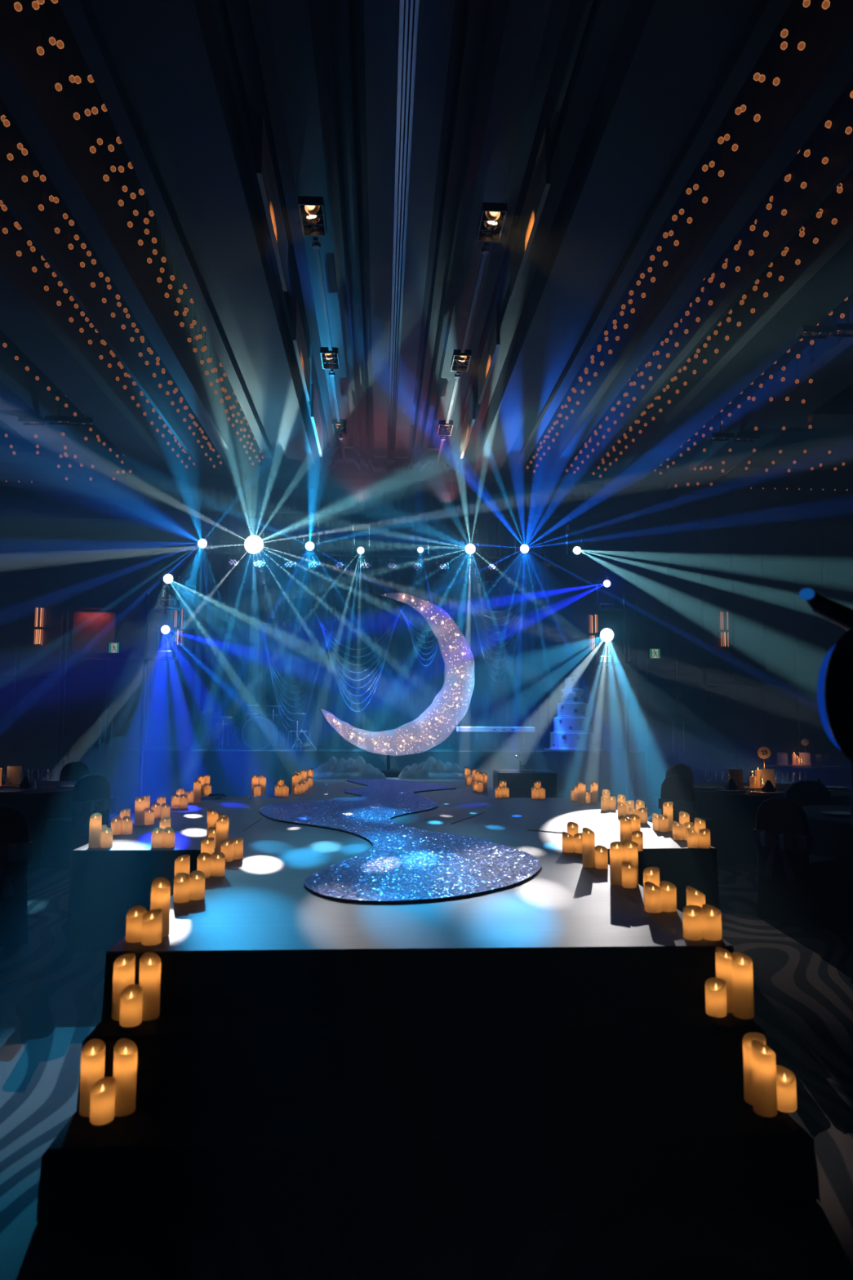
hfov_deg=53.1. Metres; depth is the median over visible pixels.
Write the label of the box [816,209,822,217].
bulb
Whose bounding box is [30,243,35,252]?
bulb
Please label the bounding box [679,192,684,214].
bulb
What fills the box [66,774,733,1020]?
stage
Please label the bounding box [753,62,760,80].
bulb
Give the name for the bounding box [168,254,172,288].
bulb
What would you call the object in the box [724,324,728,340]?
bulb
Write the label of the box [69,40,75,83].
bulb
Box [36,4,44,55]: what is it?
bulb
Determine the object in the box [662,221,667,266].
bulb
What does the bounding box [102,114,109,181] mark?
bulb
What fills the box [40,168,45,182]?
bulb
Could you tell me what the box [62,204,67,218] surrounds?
bulb
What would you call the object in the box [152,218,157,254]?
bulb
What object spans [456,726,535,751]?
table
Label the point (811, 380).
bulb
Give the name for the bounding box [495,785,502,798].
pillar candle
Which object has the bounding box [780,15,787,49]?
bulb
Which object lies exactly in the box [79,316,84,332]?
bulb
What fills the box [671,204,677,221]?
bulb
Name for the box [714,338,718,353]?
bulb
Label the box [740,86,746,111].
bulb
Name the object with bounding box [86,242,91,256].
bulb
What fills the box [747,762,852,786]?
round table
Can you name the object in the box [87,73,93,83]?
bulb
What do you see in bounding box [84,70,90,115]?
bulb
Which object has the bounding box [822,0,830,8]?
bulb
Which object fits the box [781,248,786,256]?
bulb
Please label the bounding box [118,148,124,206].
bulb
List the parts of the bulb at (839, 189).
bulb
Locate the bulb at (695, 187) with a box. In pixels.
[693,175,698,190]
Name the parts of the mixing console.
frame, plate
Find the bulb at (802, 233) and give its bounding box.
[799,228,804,236]
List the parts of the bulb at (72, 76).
bulb, cord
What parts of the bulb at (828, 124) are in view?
bulb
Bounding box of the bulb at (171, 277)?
[169,263,174,280]
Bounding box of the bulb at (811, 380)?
[808,338,813,382]
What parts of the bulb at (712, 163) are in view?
bulb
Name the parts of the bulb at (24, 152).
bulb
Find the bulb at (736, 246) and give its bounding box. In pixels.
[733,240,739,250]
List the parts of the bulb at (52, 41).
bulb, cord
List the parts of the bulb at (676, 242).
cord, bulb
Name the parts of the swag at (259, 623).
hanging rod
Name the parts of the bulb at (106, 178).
bulb, cord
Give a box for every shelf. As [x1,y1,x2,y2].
[142,657,177,660]
[144,605,179,610]
[595,662,628,666]
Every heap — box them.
[313,755,386,779]
[397,755,464,779]
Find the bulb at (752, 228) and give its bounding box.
[750,213,755,231]
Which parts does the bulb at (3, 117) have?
bulb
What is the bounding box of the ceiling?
[0,0,852,511]
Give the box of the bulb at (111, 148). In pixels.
[107,121,114,151]
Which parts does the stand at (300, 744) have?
tripod leg, plate, tripod leg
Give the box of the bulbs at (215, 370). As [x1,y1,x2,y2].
[4,335,844,487]
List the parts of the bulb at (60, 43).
bulb, cord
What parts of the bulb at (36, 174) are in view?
bulb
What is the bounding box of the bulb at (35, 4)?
[31,0,39,9]
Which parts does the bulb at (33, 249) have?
bulb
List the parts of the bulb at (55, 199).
bulb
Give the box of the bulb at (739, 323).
[737,300,741,326]
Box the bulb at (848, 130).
[844,86,852,134]
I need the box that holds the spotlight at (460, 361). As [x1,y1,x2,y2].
[450,349,471,371]
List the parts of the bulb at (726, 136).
bulb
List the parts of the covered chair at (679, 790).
backrest, sash, skirted seat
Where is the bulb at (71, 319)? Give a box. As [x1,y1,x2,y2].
[69,301,73,322]
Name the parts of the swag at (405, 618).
hanging rod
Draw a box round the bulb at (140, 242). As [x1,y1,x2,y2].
[137,195,142,245]
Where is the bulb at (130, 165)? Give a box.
[128,160,133,168]
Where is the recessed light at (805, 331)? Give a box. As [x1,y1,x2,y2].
[795,324,834,338]
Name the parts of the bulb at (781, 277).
bulb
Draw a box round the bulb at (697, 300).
[695,288,700,302]
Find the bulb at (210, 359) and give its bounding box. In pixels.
[208,351,212,361]
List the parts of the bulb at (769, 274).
bulb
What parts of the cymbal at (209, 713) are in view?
tripod leg, plate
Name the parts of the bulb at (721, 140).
bulb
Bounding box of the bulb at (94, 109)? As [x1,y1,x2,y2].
[91,84,97,114]
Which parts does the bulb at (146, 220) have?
bulb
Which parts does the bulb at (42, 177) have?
bulb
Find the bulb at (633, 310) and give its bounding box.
[631,277,635,313]
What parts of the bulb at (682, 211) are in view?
bulb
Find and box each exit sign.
[108,642,120,653]
[648,648,660,658]
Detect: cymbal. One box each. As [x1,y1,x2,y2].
[198,708,222,746]
[217,715,242,747]
[251,711,275,746]
[279,726,305,746]
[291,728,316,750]
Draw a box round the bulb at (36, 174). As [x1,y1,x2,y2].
[33,162,39,177]
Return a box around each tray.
[0,784,19,787]
[717,786,781,789]
[772,764,815,766]
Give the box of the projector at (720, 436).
[707,411,733,440]
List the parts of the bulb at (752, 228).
bulb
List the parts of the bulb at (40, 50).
bulb, cord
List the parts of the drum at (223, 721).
leg, leg, leg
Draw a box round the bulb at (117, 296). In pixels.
[115,291,119,299]
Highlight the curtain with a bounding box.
[188,486,550,746]
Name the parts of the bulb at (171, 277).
bulb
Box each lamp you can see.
[156,624,177,657]
[159,573,180,607]
[194,510,214,551]
[243,511,265,555]
[301,512,319,553]
[351,513,369,558]
[411,514,428,558]
[460,515,478,555]
[514,515,532,556]
[565,515,585,559]
[595,578,614,611]
[595,627,614,662]
[799,588,852,828]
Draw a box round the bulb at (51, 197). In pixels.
[48,182,53,201]
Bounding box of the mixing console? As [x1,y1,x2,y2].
[514,755,535,771]
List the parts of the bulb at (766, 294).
bulb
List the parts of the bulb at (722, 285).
bulb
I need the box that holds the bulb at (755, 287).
[752,284,757,290]
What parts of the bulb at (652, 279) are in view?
bulb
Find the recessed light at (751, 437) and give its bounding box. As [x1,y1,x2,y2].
[732,432,759,442]
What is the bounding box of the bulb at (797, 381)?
[795,352,799,383]
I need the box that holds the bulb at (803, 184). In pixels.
[800,146,806,188]
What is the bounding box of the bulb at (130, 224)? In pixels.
[127,173,133,227]
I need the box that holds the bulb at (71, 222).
[68,217,74,226]
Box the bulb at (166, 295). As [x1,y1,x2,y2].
[164,246,168,297]
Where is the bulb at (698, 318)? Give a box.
[695,302,700,322]
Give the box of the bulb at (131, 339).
[129,321,133,342]
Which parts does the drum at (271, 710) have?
leg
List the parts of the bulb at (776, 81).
cord, bulb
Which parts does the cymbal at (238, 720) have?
tripod leg, plate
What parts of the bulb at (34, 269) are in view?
bulb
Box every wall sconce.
[32,607,47,644]
[172,608,185,645]
[586,614,599,650]
[716,611,730,647]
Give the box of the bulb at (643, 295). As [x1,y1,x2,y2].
[641,259,645,297]
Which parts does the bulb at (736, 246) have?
bulb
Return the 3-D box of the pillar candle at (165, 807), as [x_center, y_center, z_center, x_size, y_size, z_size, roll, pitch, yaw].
[-2.312,1.516,7.561,0.078,0.134,0.078,1,-5,-4]
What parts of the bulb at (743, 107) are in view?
bulb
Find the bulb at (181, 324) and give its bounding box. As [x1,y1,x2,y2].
[179,280,184,326]
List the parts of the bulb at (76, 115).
bulb, cord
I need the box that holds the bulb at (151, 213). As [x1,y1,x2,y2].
[148,208,154,216]
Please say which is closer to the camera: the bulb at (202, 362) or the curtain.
the bulb at (202, 362)
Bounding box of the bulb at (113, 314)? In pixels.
[111,291,115,317]
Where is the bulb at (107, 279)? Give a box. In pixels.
[105,273,110,282]
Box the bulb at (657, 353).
[655,344,659,355]
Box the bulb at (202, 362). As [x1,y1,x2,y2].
[200,329,204,364]
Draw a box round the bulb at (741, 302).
[739,297,744,305]
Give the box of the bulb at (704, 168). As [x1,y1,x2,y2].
[702,151,707,171]
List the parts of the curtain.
curtain panel, curtain panel, curtain panel, curtain panel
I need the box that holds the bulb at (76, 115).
[73,48,79,119]
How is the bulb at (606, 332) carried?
hanging from the ceiling
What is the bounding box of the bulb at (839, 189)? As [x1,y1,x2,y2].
[836,183,843,193]
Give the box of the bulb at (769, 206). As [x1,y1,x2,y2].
[766,191,772,209]
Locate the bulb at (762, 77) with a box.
[759,53,765,82]
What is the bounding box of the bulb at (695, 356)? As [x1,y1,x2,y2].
[693,350,697,358]
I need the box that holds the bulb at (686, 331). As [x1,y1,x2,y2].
[684,315,688,333]
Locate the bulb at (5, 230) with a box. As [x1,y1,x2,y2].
[2,210,8,234]
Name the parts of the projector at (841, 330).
frame, stem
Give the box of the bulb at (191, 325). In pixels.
[190,302,193,328]
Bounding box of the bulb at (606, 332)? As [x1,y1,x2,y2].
[604,323,608,335]
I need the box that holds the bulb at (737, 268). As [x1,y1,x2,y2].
[735,235,740,271]
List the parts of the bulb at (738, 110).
bulb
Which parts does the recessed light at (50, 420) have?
frame, stem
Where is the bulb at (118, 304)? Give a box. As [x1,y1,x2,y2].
[116,291,120,306]
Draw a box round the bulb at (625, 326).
[623,293,627,328]
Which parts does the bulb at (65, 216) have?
bulb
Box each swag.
[252,456,335,734]
[309,468,406,711]
[396,447,454,666]
[456,450,542,682]
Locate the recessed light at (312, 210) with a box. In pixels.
[297,195,326,236]
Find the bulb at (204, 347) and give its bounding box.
[203,331,206,350]
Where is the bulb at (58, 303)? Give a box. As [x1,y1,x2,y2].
[56,291,61,306]
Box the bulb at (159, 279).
[156,230,161,282]
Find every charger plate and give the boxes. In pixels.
[0,789,25,793]
[60,784,75,788]
[693,786,717,789]
[716,788,746,792]
[753,791,783,794]
[764,764,784,767]
[821,810,850,816]
[822,765,842,768]
[824,785,848,789]
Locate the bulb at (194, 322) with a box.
[192,304,196,324]
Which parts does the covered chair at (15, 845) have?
skirted seat, backrest, sash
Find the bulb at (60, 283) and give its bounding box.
[57,280,62,286]
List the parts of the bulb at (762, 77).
bulb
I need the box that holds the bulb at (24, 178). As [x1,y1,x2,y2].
[22,140,27,182]
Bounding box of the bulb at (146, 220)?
[143,199,149,223]
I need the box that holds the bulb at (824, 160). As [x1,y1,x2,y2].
[822,118,828,164]
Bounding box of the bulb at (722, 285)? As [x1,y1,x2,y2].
[720,257,724,288]
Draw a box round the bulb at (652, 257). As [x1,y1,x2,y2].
[649,253,654,260]
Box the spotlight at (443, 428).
[436,420,453,435]
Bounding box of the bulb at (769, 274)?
[767,264,772,277]
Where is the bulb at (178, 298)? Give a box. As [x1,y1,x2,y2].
[177,269,180,302]
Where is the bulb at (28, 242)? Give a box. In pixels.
[26,238,31,245]
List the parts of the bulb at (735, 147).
cord, bulb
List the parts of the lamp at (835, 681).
arm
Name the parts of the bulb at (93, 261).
bulb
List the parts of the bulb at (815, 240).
bulb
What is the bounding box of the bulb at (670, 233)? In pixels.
[668,211,673,235]
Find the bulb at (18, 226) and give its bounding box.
[16,222,22,230]
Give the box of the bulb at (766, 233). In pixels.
[763,202,768,236]
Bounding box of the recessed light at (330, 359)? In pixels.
[320,346,339,369]
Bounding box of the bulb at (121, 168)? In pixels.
[118,142,124,173]
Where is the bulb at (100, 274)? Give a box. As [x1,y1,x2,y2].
[98,262,103,277]
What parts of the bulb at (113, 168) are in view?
bulb, cord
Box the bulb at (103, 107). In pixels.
[101,102,106,111]
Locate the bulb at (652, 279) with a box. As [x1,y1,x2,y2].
[650,244,655,282]
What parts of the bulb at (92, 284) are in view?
bulb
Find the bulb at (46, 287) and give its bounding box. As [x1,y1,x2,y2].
[44,271,48,290]
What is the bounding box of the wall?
[0,473,852,790]
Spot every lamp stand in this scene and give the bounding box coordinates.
[129,591,179,817]
[595,594,630,801]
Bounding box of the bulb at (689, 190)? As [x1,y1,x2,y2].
[686,179,691,194]
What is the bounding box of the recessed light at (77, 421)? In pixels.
[68,413,97,426]
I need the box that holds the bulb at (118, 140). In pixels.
[115,135,121,143]
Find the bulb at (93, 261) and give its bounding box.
[91,250,96,264]
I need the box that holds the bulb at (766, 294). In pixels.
[763,272,768,297]
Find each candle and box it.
[0,768,2,786]
[79,1038,105,1117]
[88,813,102,848]
[89,1076,115,1124]
[100,826,112,848]
[110,816,121,835]
[111,953,135,1021]
[112,1038,137,1116]
[119,983,142,1026]
[120,808,130,820]
[121,816,133,835]
[125,905,146,942]
[133,796,145,825]
[138,951,160,1021]
[141,908,162,945]
[142,795,150,809]
[144,808,154,825]
[150,876,170,937]
[151,802,160,817]
[151,826,163,848]
[156,795,165,816]
[159,817,171,830]
[160,803,170,818]
[163,826,175,848]
[170,794,179,808]
[173,854,190,878]
[173,872,190,902]
[176,787,184,806]
[179,794,187,808]
[187,790,194,803]
[189,870,204,900]
[193,779,201,803]
[196,852,211,878]
[197,774,204,795]
[200,837,214,855]
[204,774,210,790]
[204,783,211,795]
[206,808,218,837]
[208,826,216,848]
[210,850,225,876]
[215,816,228,851]
[217,813,229,838]
[221,839,233,862]
[232,837,243,859]
[251,774,258,795]
[253,785,261,796]
[259,774,266,795]
[274,784,281,796]
[277,778,284,785]
[281,784,288,796]
[291,773,298,793]
[294,782,301,794]
[295,771,302,782]
[299,782,305,793]
[300,768,306,781]
[302,779,308,791]
[306,768,313,786]
[306,777,312,787]
[464,766,470,784]
[466,774,471,785]
[471,768,477,786]
[472,780,477,791]
[475,770,480,781]
[476,781,483,791]
[480,772,487,791]
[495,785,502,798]
[499,780,506,786]
[502,785,509,797]
[531,786,538,799]
[533,781,541,792]
[538,786,545,799]
[562,831,573,853]
[567,822,578,836]
[570,787,574,800]
[573,832,582,853]
[574,784,577,801]
[577,781,586,804]
[582,826,595,867]
[585,790,591,803]
[590,781,598,803]
[595,844,608,868]
[600,795,608,810]
[602,789,609,799]
[608,796,616,810]
[609,840,624,885]
[617,794,626,804]
[617,801,626,817]
[619,815,631,842]
[622,861,636,888]
[623,840,638,884]
[626,800,634,814]
[628,807,638,815]
[628,813,640,831]
[631,831,643,851]
[635,800,644,811]
[638,807,647,823]
[643,866,659,904]
[644,881,662,913]
[652,813,658,831]
[657,814,668,831]
[659,880,676,911]
[662,801,673,831]
[672,821,683,839]
[679,811,689,835]
[682,905,702,940]
[683,822,694,839]
[686,827,698,848]
[686,885,705,907]
[694,817,706,833]
[698,828,710,848]
[701,904,722,940]
[705,977,726,1017]
[715,946,732,1013]
[730,951,754,1019]
[742,1031,765,1105]
[749,774,757,787]
[751,1039,777,1117]
[755,767,760,786]
[776,1064,796,1112]
[791,754,796,764]
[795,757,799,764]
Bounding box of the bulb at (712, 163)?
[709,140,715,167]
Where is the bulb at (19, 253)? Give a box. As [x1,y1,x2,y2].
[16,230,22,256]
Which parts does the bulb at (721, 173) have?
cord, bulb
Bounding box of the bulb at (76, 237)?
[74,222,79,239]
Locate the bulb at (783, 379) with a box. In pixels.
[781,355,785,381]
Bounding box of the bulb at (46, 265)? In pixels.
[44,262,49,267]
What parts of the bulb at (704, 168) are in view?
bulb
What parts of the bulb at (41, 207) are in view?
bulb, cord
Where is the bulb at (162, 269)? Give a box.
[160,240,164,272]
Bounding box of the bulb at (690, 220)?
[687,196,692,223]
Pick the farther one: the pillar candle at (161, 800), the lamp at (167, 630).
the lamp at (167, 630)
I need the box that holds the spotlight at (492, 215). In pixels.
[476,202,506,242]
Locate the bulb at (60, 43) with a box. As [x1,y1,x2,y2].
[56,8,63,48]
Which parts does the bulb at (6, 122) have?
bulb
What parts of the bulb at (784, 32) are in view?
bulb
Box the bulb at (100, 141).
[97,97,102,145]
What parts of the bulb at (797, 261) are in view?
bulb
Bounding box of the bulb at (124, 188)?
[122,151,127,191]
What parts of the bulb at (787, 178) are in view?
bulb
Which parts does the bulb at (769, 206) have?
bulb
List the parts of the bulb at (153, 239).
bulb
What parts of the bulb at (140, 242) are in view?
bulb, cord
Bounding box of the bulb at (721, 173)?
[718,131,724,177]
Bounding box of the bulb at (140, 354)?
[138,327,142,356]
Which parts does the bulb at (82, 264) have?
bulb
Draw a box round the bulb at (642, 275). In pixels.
[640,261,644,278]
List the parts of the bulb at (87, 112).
bulb, cord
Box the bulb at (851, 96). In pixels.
[849,79,852,97]
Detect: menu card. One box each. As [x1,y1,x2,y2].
[5,765,22,785]
[727,769,743,787]
[760,768,775,787]
[776,752,788,764]
[799,752,810,764]
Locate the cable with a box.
[208,793,226,796]
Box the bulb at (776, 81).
[773,33,779,85]
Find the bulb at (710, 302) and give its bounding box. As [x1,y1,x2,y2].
[708,271,712,305]
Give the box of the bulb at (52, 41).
[48,3,56,45]
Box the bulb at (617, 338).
[615,328,619,340]
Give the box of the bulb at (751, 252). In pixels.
[748,223,753,255]
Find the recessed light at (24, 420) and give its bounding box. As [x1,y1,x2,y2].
[17,415,47,425]
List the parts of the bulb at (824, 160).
cord, bulb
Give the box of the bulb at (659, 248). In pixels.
[657,233,661,251]
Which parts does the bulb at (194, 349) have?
cord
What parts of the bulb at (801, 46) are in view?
cord, bulb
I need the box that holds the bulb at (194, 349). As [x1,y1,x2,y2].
[193,307,196,352]
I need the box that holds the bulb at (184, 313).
[182,299,186,315]
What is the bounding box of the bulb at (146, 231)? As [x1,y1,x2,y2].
[144,200,149,234]
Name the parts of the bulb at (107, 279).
bulb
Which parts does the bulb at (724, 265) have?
bulb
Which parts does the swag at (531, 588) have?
hanging rod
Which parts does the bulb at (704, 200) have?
cord, bulb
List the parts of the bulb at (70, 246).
bulb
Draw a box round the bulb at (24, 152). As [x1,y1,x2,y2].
[21,141,27,155]
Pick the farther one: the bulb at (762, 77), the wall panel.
the wall panel
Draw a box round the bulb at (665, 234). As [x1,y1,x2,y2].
[662,230,667,238]
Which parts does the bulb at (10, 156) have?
cord, bulb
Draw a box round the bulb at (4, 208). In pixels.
[1,203,7,211]
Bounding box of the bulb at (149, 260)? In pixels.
[146,223,151,263]
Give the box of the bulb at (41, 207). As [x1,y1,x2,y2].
[38,166,44,210]
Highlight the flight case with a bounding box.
[493,768,557,797]
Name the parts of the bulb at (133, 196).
bulb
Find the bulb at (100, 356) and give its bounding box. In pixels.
[99,343,102,359]
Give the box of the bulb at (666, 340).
[664,329,668,342]
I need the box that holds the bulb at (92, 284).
[90,255,95,287]
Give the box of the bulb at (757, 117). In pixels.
[753,63,760,121]
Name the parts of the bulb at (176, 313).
cord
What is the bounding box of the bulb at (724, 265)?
[722,251,727,268]
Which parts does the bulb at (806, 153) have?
bulb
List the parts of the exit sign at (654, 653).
doorway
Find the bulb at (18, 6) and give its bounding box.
[13,0,22,11]
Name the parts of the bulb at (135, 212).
bulb, cord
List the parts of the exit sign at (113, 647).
doorway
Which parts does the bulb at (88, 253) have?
bulb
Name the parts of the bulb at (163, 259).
bulb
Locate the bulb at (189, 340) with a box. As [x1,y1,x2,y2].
[187,295,191,342]
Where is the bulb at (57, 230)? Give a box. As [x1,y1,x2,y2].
[54,193,60,233]
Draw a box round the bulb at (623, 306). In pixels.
[621,293,625,309]
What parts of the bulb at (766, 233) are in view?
cord, bulb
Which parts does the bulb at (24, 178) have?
bulb, cord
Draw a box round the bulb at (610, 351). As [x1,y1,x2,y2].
[608,328,612,354]
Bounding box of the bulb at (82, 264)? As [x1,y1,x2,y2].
[80,233,84,267]
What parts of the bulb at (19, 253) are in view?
bulb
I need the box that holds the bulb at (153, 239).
[151,222,156,243]
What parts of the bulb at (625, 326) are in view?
cord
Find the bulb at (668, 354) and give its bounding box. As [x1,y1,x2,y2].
[666,328,670,357]
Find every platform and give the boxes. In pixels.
[115,746,646,813]
[200,796,252,799]
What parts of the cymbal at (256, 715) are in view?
plate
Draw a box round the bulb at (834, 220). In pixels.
[831,191,837,224]
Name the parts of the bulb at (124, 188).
bulb, cord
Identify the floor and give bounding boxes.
[0,795,852,1279]
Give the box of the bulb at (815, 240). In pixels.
[813,217,818,244]
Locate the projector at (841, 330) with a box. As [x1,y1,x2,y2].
[830,298,852,337]
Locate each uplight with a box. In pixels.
[356,502,364,511]
[442,503,450,513]
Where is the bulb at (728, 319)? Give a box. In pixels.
[726,311,730,321]
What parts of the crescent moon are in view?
frame, post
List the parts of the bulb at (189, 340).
cord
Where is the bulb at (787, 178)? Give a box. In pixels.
[784,166,790,182]
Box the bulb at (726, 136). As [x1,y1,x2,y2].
[724,114,729,141]
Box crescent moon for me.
[319,592,474,777]
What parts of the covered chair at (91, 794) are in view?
skirted seat, sash, backrest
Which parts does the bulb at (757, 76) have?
bulb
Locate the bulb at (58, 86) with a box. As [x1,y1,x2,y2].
[54,10,62,91]
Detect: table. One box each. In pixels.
[0,780,76,866]
[456,726,535,751]
[537,748,610,752]
[692,782,852,866]
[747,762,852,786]
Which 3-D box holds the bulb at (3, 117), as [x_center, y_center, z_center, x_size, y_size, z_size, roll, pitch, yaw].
[-3.440,-4.577,6.978,0.049,0.717,0.047,1,-5,-3]
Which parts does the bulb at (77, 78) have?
cord, bulb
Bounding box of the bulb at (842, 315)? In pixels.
[840,302,844,318]
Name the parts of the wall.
wall panel, wall panel, wall panel, wall panel, wall panel, wall panel, wall panel, wall panel, wall panel, wall panel, wall panel, wall panel, wall panel, wall panel, wall panel, wall panel, wall panel, wall panel, wall panel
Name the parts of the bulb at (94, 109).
bulb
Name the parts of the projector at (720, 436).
stem, frame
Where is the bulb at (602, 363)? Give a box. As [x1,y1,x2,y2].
[600,349,604,365]
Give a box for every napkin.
[17,776,33,788]
[724,777,738,790]
[761,779,776,792]
[814,777,822,783]
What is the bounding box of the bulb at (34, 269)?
[31,246,36,271]
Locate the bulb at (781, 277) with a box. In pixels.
[778,257,783,280]
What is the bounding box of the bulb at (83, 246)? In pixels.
[80,238,86,248]
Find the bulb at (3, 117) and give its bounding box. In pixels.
[0,104,6,121]
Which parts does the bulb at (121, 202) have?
bulb, cord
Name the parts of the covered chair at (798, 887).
backrest, sash, skirted seat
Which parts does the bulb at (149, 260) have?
bulb, cord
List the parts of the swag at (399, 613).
hanging rod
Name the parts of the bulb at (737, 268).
bulb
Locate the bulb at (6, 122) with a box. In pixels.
[3,110,9,127]
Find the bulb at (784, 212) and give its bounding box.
[781,178,786,215]
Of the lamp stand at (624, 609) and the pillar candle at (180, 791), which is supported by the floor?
the lamp stand at (624, 609)
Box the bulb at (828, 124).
[824,114,831,128]
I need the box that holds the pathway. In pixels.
[258,778,541,903]
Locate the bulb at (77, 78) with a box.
[74,47,80,84]
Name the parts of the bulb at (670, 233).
bulb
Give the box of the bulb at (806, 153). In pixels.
[804,143,810,156]
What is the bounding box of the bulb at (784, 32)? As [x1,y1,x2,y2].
[780,13,788,38]
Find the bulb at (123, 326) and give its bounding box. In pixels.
[121,299,125,328]
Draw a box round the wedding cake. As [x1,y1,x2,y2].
[543,667,602,751]
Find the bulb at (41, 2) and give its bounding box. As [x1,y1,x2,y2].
[36,0,44,4]
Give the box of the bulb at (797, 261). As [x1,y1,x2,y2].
[795,235,800,264]
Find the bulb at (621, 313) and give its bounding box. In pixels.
[619,296,623,315]
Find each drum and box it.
[213,716,236,748]
[241,716,277,749]
[243,704,262,748]
[265,705,284,748]
[286,712,311,749]
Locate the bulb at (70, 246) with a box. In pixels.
[68,214,73,249]
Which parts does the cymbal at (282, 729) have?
plate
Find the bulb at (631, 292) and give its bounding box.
[629,281,633,295]
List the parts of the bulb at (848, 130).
cord, bulb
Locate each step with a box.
[35,1095,820,1226]
[76,1007,766,1111]
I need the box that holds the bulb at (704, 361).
[702,350,706,363]
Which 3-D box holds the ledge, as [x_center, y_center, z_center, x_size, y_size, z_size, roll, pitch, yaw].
[-6.574,-0.651,16.818,1.025,0.098,0.348,1,-5,-3]
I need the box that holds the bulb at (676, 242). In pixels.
[674,202,679,245]
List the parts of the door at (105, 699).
handle, handle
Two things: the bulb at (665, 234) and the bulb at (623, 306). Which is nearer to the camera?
the bulb at (665, 234)
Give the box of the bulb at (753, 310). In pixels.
[750,284,755,313]
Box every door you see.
[66,655,149,795]
[642,655,711,795]
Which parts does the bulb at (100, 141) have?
bulb, cord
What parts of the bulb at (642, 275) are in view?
bulb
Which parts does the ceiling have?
rail, rail, rail, rail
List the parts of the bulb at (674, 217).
bulb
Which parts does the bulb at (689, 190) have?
bulb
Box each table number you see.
[757,746,770,768]
[801,738,808,752]
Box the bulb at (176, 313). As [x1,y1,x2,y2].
[173,271,178,315]
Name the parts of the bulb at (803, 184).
cord, bulb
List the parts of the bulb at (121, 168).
bulb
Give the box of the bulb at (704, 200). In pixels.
[702,152,707,203]
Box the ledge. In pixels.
[63,603,121,610]
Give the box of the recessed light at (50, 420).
[44,390,72,425]
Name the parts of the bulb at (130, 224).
bulb, cord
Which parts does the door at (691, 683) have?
handle, handle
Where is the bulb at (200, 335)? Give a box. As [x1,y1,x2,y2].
[198,323,202,338]
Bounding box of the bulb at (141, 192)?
[138,186,144,195]
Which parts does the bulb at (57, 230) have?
bulb, cord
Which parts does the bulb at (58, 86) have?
bulb, cord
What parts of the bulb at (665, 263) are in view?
bulb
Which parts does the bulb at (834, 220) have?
bulb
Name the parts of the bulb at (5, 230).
bulb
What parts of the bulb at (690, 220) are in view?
cord, bulb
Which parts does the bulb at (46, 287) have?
bulb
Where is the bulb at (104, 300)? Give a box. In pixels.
[102,277,106,302]
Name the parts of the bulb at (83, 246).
bulb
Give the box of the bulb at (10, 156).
[7,120,13,160]
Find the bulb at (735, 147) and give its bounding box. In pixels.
[731,102,737,151]
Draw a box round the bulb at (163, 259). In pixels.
[161,236,166,262]
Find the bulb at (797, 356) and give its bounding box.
[795,343,799,358]
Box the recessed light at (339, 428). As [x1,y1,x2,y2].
[332,418,347,434]
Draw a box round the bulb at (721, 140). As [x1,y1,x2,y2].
[717,124,724,143]
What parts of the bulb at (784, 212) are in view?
cord, bulb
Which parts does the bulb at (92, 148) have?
bulb, cord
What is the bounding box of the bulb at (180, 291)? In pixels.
[178,275,182,294]
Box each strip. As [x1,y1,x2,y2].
[0,478,40,483]
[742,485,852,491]
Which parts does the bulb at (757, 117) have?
cord, bulb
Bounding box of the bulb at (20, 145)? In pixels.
[17,130,22,150]
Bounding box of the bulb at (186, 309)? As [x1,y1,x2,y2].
[184,295,188,312]
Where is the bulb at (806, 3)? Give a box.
[802,0,810,7]
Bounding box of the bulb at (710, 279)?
[708,271,712,282]
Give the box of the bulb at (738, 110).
[734,99,742,115]
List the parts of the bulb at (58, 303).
bulb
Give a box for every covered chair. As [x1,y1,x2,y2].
[0,804,31,946]
[39,773,112,871]
[59,761,92,782]
[658,774,726,866]
[665,764,693,783]
[752,797,849,929]
[785,780,832,805]
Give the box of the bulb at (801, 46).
[797,0,805,50]
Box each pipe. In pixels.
[170,440,596,519]
[217,511,506,559]
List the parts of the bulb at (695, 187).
bulb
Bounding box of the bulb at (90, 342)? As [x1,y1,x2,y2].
[88,335,92,344]
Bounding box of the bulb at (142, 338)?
[140,328,144,340]
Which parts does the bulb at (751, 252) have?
bulb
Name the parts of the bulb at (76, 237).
bulb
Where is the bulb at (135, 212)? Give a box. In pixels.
[133,178,137,215]
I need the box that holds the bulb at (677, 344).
[675,316,679,346]
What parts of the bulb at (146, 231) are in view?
bulb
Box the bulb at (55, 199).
[53,189,58,203]
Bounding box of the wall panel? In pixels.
[71,610,116,653]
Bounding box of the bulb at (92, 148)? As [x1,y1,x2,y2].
[89,89,96,153]
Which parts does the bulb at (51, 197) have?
bulb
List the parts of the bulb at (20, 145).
bulb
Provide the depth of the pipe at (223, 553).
14.30 m
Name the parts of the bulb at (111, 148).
bulb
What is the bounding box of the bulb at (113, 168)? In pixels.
[110,126,115,172]
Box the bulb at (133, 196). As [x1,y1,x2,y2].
[130,169,136,199]
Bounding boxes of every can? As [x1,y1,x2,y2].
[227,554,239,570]
[253,554,266,571]
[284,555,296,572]
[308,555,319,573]
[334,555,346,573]
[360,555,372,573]
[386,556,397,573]
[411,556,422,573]
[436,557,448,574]
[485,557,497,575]
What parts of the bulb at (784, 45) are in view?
bulb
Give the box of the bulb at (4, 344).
[2,334,7,347]
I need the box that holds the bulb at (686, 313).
[684,302,689,315]

